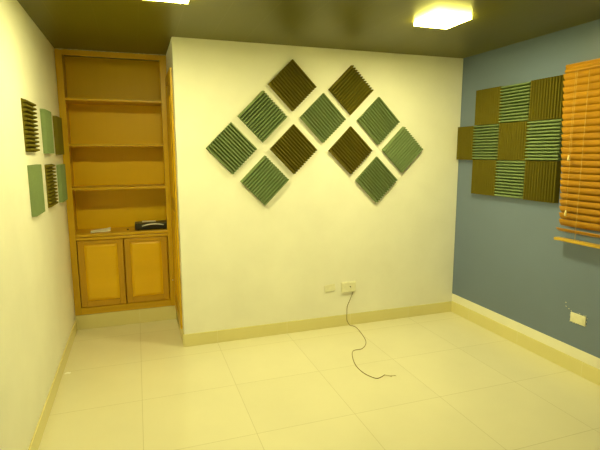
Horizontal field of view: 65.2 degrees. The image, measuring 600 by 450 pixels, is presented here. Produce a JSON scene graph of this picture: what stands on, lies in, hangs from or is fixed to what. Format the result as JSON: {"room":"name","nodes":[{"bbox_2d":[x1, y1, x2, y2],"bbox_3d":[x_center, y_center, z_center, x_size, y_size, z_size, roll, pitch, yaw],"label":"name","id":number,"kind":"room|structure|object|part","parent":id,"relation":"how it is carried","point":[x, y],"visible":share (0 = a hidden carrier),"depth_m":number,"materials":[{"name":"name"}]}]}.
{"room":"studio","nodes":[
{"label":"studio","id":0,"kind":"room"},
{"bbox_2d":[0,0,75,449],"bbox_3d":[-1.246,0.119,1.651,0.100,2.481,6.170,-3,9,-19],"label":"wall","id":1,"kind":"structure","parent":0,"point":[37,308],"depth_m":2.61,"materials":[{"name":"white paint"}]},
{"bbox_2d":[21,98,39,151],"bbox_3d":[-1.617,-0.592,2.820,0.028,0.302,0.286,-3,9,-19],"label":"panel","id":2,"kind":"object","parent":1,"relation":"attached to","point":[27,107],"visible":1,"depth_m":2.76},
{"bbox_2d":[27,164,44,216],"bbox_3d":[-1.619,-0.218,2.887,0.028,0.302,0.286,-3,9,-19],"label":"panel","id":3,"kind":"object","parent":1,"relation":"attached to","point":[35,179],"visible":1,"depth_m":2.80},
{"bbox_2d":[40,109,54,153],"bbox_3d":[-1.802,-0.663,3.349,0.028,0.302,0.286,-3,9,-19],"label":"panel","id":4,"kind":"object","parent":1,"relation":"attached to","point":[45,115],"visible":1,"depth_m":3.26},
{"bbox_2d":[44,164,58,207],"bbox_3d":[-1.800,-0.289,3.402,0.028,0.302,0.286,-3,9,-19],"label":"panel","id":5,"kind":"object","parent":1,"relation":"attached to","point":[49,173],"visible":1,"depth_m":3.33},
{"bbox_2d":[28,319,76,449],"bbox_3d":[-1.132,1.315,1.680,0.010,0.108,5.607,-3,9,-19],"label":"baseboard","id":6,"kind":"structure","parent":1,"relation":"attached to","point":[35,442],"depth_m":3.02,"materials":[{"name":"ceramic"}]},
{"bbox_2d":[52,116,63,154],"bbox_3d":[-1.969,-0.726,3.827,0.028,0.302,0.286,-3,9,-19],"label":"panel","id":7,"kind":"object","parent":1,"relation":"attached to","point":[57,121],"visible":1,"depth_m":3.73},
{"bbox_2d":[56,164,67,202],"bbox_3d":[-1.966,-0.350,3.880,0.028,0.302,0.286,-3,9,-19],"label":"panel","id":8,"kind":"object","parent":1,"relation":"attached to","point":[61,172],"visible":1,"depth_m":3.78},
{"bbox_2d":[17,0,599,61],"bbox_3d":[0.482,-1.252,2.047,3.768,0.100,6.170,-3,9,-19],"label":"ceiling","id":9,"kind":"structure","parent":0,"point":[131,26],"depth_m":3.18,"materials":[{"name":"white paint"}]},
{"bbox_2d":[153,0,188,3],"bbox_3d":[-0.728,-1.260,2.532,0.262,0.026,0.262,-3,9,-19],"label":"ceiling light","id":10,"kind":"object","parent":9,"relation":"in","point":[174,1],"visible":1,"depth_m":2.66,"materials":[{"name":"white plastic"}]},
{"bbox_2d":[165,0,185,1],"bbox_3d":[-0.728,-1.252,2.533,0.234,0.006,0.234,-3,9,-19],"label":"diffuser","id":11,"kind":"object","parent":10,"relation":"attached to","point":[165,0],"depth_m":2.65,"materials":[{"name":"white plastic"}]},
{"bbox_2d":[414,11,471,28],"bbox_3d":[0.940,-1.352,3.102,0.262,0.026,0.262,-3,9,-19],"label":"ceiling light","id":12,"kind":"object","parent":9,"relation":"in","point":[438,19],"visible":1,"depth_m":3.06,"materials":[{"name":"white plastic"}]},
{"bbox_2d":[419,16,467,27],"bbox_3d":[0.940,-1.345,3.104,0.234,0.006,0.234,-3,9,-19],"label":"diffuser","id":13,"kind":"object","parent":12,"relation":"attached to","point":[428,21],"depth_m":3.09,"materials":[{"name":"white plastic"}]},
{"bbox_2d":[166,37,462,333],"bbox_3d":[0.112,-0.351,4.678,2.663,2.481,1.070,-3,9,-19],"label":"wall","id":14,"kind":"structure","parent":0,"point":[245,261],"depth_m":4.12,"materials":[{"name":"white paint"}]},
{"bbox_2d":[165,67,182,328],"bbox_3d":[-1.114,-0.217,4.136,0.018,2.161,0.591,-3,9,-19],"label":"door","id":15,"kind":"structure","parent":14,"relation":"in","point":[168,79],"depth_m":4.00,"materials":[{"name":"brown wood"}]},
{"bbox_3d":[-1.123,-0.224,4.144,0.007,1.760,0.285,-3,9,-19],"label":"panel","id":16,"kind":"part","parent":15,"relation":"part of","materials":[{"name":"brown wood"}]},
{"bbox_2d":[176,312,183,346],"bbox_3d":[-1.088,0.918,4.257,0.010,0.108,0.707,-3,9,-19],"label":"baseboard","id":17,"kind":"structure","parent":14,"relation":"attached to","point":[180,329],"depth_m":4.08,"materials":[{"name":"ceramic"}]},
{"bbox_2d":[206,122,256,173],"bbox_3d":[-0.551,-0.622,3.807,0.421,0.421,0.044,-3,9,-19],"label":"panel","id":18,"kind":"object","parent":14,"relation":"attached to","point":[231,148],"visible":1,"depth_m":3.80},
{"bbox_2d":[237,91,286,142],"bbox_3d":[-0.304,-0.889,3.853,0.421,0.421,0.044,-3,9,-19],"label":"panel","id":19,"kind":"object","parent":14,"relation":"attached to","point":[262,116],"visible":1,"depth_m":3.84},
{"bbox_2d":[240,155,288,204],"bbox_3d":[-0.291,-0.371,3.937,0.421,0.421,0.044,-3,9,-19],"label":"panel","id":20,"kind":"object","parent":14,"relation":"attached to","point":[264,180],"visible":1,"depth_m":3.93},
{"bbox_2d":[268,59,315,110],"bbox_3d":[-0.060,-1.161,3.897,0.421,0.421,0.044,-3,9,-19],"label":"panel","id":21,"kind":"object","parent":14,"relation":"attached to","point":[291,84],"visible":1,"depth_m":3.88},
{"bbox_2d":[270,124,316,173],"bbox_3d":[-0.050,-0.643,3.980,0.421,0.421,0.044,-3,9,-19],"label":"panel","id":22,"kind":"object","parent":14,"relation":"attached to","point":[293,149],"visible":1,"depth_m":3.97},
{"bbox_2d":[184,301,451,346],"bbox_3d":[0.290,0.899,4.354,2.667,0.108,0.010,-3,9,-19],"label":"baseboard","id":23,"kind":"structure","parent":14,"relation":"attached to","point":[194,339],"depth_m":4.28,"materials":[{"name":"ceramic"}]},
{"bbox_2d":[300,93,345,142],"bbox_3d":[0.202,-0.918,4.026,0.421,0.421,0.044,-3,9,-19],"label":"panel","id":24,"kind":"object","parent":14,"relation":"attached to","point":[322,117],"visible":1,"depth_m":4.01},
{"bbox_2d":[324,284,334,292],"bbox_3d":[0.273,0.579,4.298,0.110,0.077,0.010,-3,9,-19],"label":"blank wall plate","id":25,"kind":"object","parent":14,"relation":"attached to","point":[331,287],"visible":1,"depth_m":4.29,"materials":[{"name":"beige plastic"}]},
{"bbox_2d":[341,281,355,292],"bbox_3d":[0.452,0.574,4.352,0.144,0.098,0.026,-3,9,-19],"label":"outlet","id":26,"kind":"object","parent":14,"relation":"attached to","point":[350,286],"visible":1,"depth_m":4.34,"materials":[{"name":"beige plastic"}]},
{"bbox_2d":[328,65,372,114],"bbox_3d":[0.448,-1.171,4.074,0.421,0.421,0.044,-3,9,-19],"label":"panel","id":27,"kind":"object","parent":14,"relation":"attached to","point":[350,90],"visible":1,"depth_m":4.06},
{"bbox_2d":[328,126,372,173],"bbox_3d":[0.452,-0.661,4.153,0.421,0.421,0.044,-3,9,-19],"label":"panel","id":28,"kind":"object","parent":14,"relation":"attached to","point":[350,150],"visible":1,"depth_m":4.14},
{"bbox_2d":[355,156,396,202],"bbox_3d":[0.701,-0.413,4.279,0.421,0.421,0.044,-3,9,-19],"label":"panel","id":29,"kind":"object","parent":14,"relation":"attached to","point":[376,179],"visible":1,"depth_m":4.26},
{"bbox_2d":[356,97,399,144],"bbox_3d":[0.705,-0.932,4.200,0.421,0.421,0.044,-3,9,-19],"label":"panel","id":30,"kind":"object","parent":14,"relation":"attached to","point":[378,120],"visible":1,"depth_m":4.19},
{"bbox_2d":[382,127,422,172],"bbox_3d":[0.949,-0.693,4.323,0.421,0.421,0.044,-3,9,-19],"label":"panel","id":31,"kind":"object","parent":14,"relation":"attached to","point":[402,149],"visible":1,"depth_m":4.31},
{"bbox_2d":[38,312,599,449],"bbox_3d":[0.490,1.298,2.440,3.768,0.100,6.170,-3,9,-19],"label":"floor","id":32,"kind":"structure","parent":0,"point":[458,384],"depth_m":3.17,"materials":[{"name":"tile"}]},
{"bbox_2d":[54,48,176,329],"bbox_3d":[-1.688,-0.306,4.429,0.904,2.479,0.366,-3,9,-19],"label":"bookcase","id":33,"kind":"object","parent":32,"relation":"on","point":[113,114],"visible":0.93,"depth_m":4.43,"materials":[{"name":"wood"}]},
{"bbox_3d":[-2.100,-0.352,4.284,0.036,2.341,0.314,-3,9,-19],"label":"panel","id":34,"kind":"part","parent":33,"relation":"part of","materials":[{"name":"brown wood"}]},
{"bbox_2d":[90,227,110,232],"bbox_3d":[-1.849,0.047,4.352,0.179,0.035,0.070,-4,10,-25],"label":"folded paper","id":35,"kind":"object","parent":33,"relation":"on","point":[109,228],"visible":1,"depth_m":4.35,"materials":[{"name":"white paper"}]},
{"bbox_3d":[-1.817,0.441,4.313,0.384,0.614,0.020,-3,9,-19],"label":"cupboard door","id":36,"kind":"part","parent":33,"relation":"part of","materials":[{"name":"brown wood"}]},
{"bbox_3d":[-1.817,0.432,4.313,0.284,0.531,0.016,-3,9,-19],"label":"door panel","id":37,"kind":"part","parent":33,"relation":"part of","materials":[{"name":"brown wood"}]},
{"bbox_2d":[55,48,161,54],"bbox_3d":[-1.634,-1.505,4.076,0.893,0.014,0.012,-3,9,-19],"label":"trim","id":38,"kind":"structure","parent":33,"relation":"attached to","point":[55,48],"depth_m":4.06,"materials":[{"name":"brown wood"}]},
{"bbox_3d":[-1.640,-1.484,4.089,0.790,0.047,0.028,-3,9,-19],"label":"rail","id":39,"kind":"part","parent":33,"relation":"part of","materials":[{"name":"brown wood"}]},
{"bbox_3d":[-1.694,-1.127,4.302,0.822,0.022,0.324,-3,9,-19],"label":"shelf","id":40,"kind":"part","parent":33,"relation":"part of","materials":[{"name":"brown wood"}]},
{"bbox_3d":[-1.693,-0.740,4.362,0.822,0.022,0.324,-3,9,-19],"label":"shelf","id":41,"kind":"part","parent":33,"relation":"part of","materials":[{"name":"brown wood"}]},
{"bbox_3d":[-1.692,-0.358,4.421,0.822,0.022,0.324,-3,9,-19],"label":"shelf","id":42,"kind":"part","parent":33,"relation":"part of","materials":[{"name":"brown wood"}]},
{"bbox_3d":[-1.636,0.110,4.336,0.790,0.026,0.020,-3,9,-19],"label":"cross rail","id":43,"kind":"part","parent":33,"relation":"part of","materials":[{"name":"brown wood"}]},
{"bbox_3d":[-1.629,0.757,4.423,0.790,0.026,0.008,-3,9,-19],"label":"moulding","id":44,"kind":"part","parent":33,"relation":"part of","materials":[{"name":"brown wood"}]},
{"bbox_3d":[-1.634,0.771,4.438,0.790,0.070,0.020,-3,9,-19],"label":"cross rail","id":45,"kind":"part","parent":33,"relation":"part of","materials":[{"name":"brown wood"}]},
{"bbox_3d":[-1.447,0.420,4.439,0.383,0.614,0.020,-3,9,-19],"label":"cupboard door","id":46,"kind":"part","parent":33,"relation":"part of","materials":[{"name":"brown wood"}]},
{"bbox_3d":[-1.448,0.412,4.440,0.283,0.531,0.016,-3,9,-19],"label":"door panel","id":47,"kind":"part","parent":33,"relation":"part of","materials":[{"name":"brown wood"}]},
{"bbox_2d":[135,220,166,229],"bbox_3d":[-1.440,0.000,4.535,0.296,0.070,0.181,-3,9,-19],"label":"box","id":48,"kind":"object","parent":33,"relation":"on","point":[150,224],"visible":0.94,"depth_m":4.47,"materials":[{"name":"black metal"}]},
{"bbox_2d":[347,292,395,378],"bbox_3d":[0.489,0.862,3.865,0.242,0.330,1.067,-2,9,-10],"label":"loose cable","id":49,"kind":"object","parent":32,"relation":"on","point":[352,292],"visible":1,"depth_m":3.77,"materials":[{"name":"plastic"}]},
{"bbox_2d":[452,19,599,357],"bbox_3d":[2.219,-0.073,2.836,0.100,2.481,6.170,-3,9,-19],"label":"wall","id":50,"kind":"structure","parent":0,"point":[508,260],"depth_m":3.79,"materials":[{"name":"blue paint"}]},
{"bbox_2d":[456,126,476,159],"bbox_3d":[1.564,-0.769,4.414,0.044,0.307,0.230,-3,9,-19],"label":"panel","id":51,"kind":"object","parent":50,"relation":"attached to","point":[465,136],"visible":0.98,"depth_m":4.40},
{"bbox_2d":[471,160,498,195],"bbox_3d":[1.654,-0.427,4.205,0.044,0.310,0.312,-3,9,-19],"label":"panel","id":52,"kind":"object","parent":50,"relation":"attached to","point":[483,180],"visible":0.99,"depth_m":4.19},
{"bbox_2d":[472,124,498,159],"bbox_3d":[1.653,-0.733,4.158,0.044,0.308,0.312,-3,9,-19],"label":"panel","id":53,"kind":"object","parent":50,"relation":"attached to","point":[486,136],"visible":0.95,"depth_m":4.15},
{"bbox_2d":[474,86,503,124],"bbox_3d":[1.653,-1.038,4.111,0.044,0.306,0.312,-3,9,-19],"label":"panel","id":54,"kind":"object","parent":50,"relation":"attached to","point":[487,104],"visible":0.98,"depth_m":4.09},
{"bbox_2d":[494,160,524,198],"bbox_3d":[1.757,-0.383,3.912,0.044,0.310,0.312,-3,9,-19],"label":"panel","id":55,"kind":"object","parent":50,"relation":"attached to","point":[511,173],"visible":0.97,"depth_m":3.90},
{"bbox_2d":[497,121,530,160],"bbox_3d":[1.756,-0.689,3.865,0.044,0.308,0.312,-3,9,-19],"label":"panel","id":56,"kind":"object","parent":50,"relation":"attached to","point":[512,137],"visible":0.99,"depth_m":3.84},
{"bbox_2d":[499,81,530,122],"bbox_3d":[1.755,-0.993,3.818,0.044,0.306,0.312,-3,9,-19],"label":"panel","id":57,"kind":"object","parent":50,"relation":"attached to","point":[516,98],"visible":0.94,"depth_m":3.81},
{"bbox_2d":[451,301,599,385],"bbox_3d":[2.347,1.177,2.494,0.010,0.112,4.890,-3,9,-19],"label":"baseboard","id":58,"kind":"structure","parent":50,"relation":"attached to","point":[572,364],"depth_m":3.80,"materials":[{"name":"ceramic"}]},
{"bbox_2d":[452,293,599,369],"bbox_3d":[2.348,1.083,2.485,0.004,0.078,4.900,-3,9,-19],"label":"trim","id":59,"kind":"structure","parent":50,"relation":"attached to","point":[587,358],"depth_m":3.80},
{"bbox_2d":[523,161,561,202],"bbox_3d":[1.860,-0.338,3.619,0.044,0.310,0.312,-3,9,-19],"label":"panel","id":60,"kind":"object","parent":50,"relation":"attached to","point":[542,179],"visible":1,"depth_m":3.58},
{"bbox_2d":[525,119,562,160],"bbox_3d":[1.859,-0.644,3.572,0.044,0.308,0.312,-3,9,-19],"label":"panel","id":61,"kind":"object","parent":50,"relation":"attached to","point":[545,140],"visible":0.94,"depth_m":3.56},
{"bbox_2d":[528,75,564,120],"bbox_3d":[1.858,-0.948,3.525,0.044,0.306,0.312,-3,9,-19],"label":"panel","id":62,"kind":"object","parent":50,"relation":"attached to","point":[546,94],"visible":0.97,"depth_m":3.51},
{"bbox_2d":[565,302,587,326],"bbox_3d":[2.002,0.653,3.412,0.012,0.137,0.189,-3,9,-19],"label":"outlet","id":63,"kind":"object","parent":50,"relation":"attached to","point":[576,318],"visible":1,"depth_m":3.39,"materials":[{"name":"beige plastic"}]},
{"bbox_3d":[2.012,0.681,3.394,0.009,0.072,0.124,-3,9,-19],"label":"plate","id":64,"kind":"part","parent":63,"relation":"part of","materials":[{"name":"beige plastic"}]},
{"bbox_2d":[554,58,599,248],"bbox_3d":[2.110,-0.418,2.779,0.102,1.245,1.372,-3,9,-19],"label":"blind","id":65,"kind":"object","parent":50,"relation":"attached to","point":[580,162],"visible":1,"depth_m":3.23,"materials":[{"name":"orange wood"}]},
{"bbox_3d":[1.891,-0.577,3.266,0.003,0.968,0.003,-3,9,-19],"label":"lift cord","id":66,"kind":"part","parent":65,"relation":"part of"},
{"bbox_3d":[1.886,-0.771,3.248,0.003,0.580,0.003,-3,9,-19],"label":"lift cord","id":67,"kind":"part","parent":65,"relation":"part of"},
{"bbox_3d":[2.108,0.189,2.857,0.052,0.020,1.306,-3,9,-19],"label":"rail","id":68,"kind":"part","parent":65,"relation":"part of","materials":[{"name":"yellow wood"}]},
{"bbox_3d":[2.087,-0.390,2.747,0.003,1.165,0.983,-3,9,-19],"label":"ladder cord","id":69,"kind":"part","parent":65,"relation":"part of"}
]}

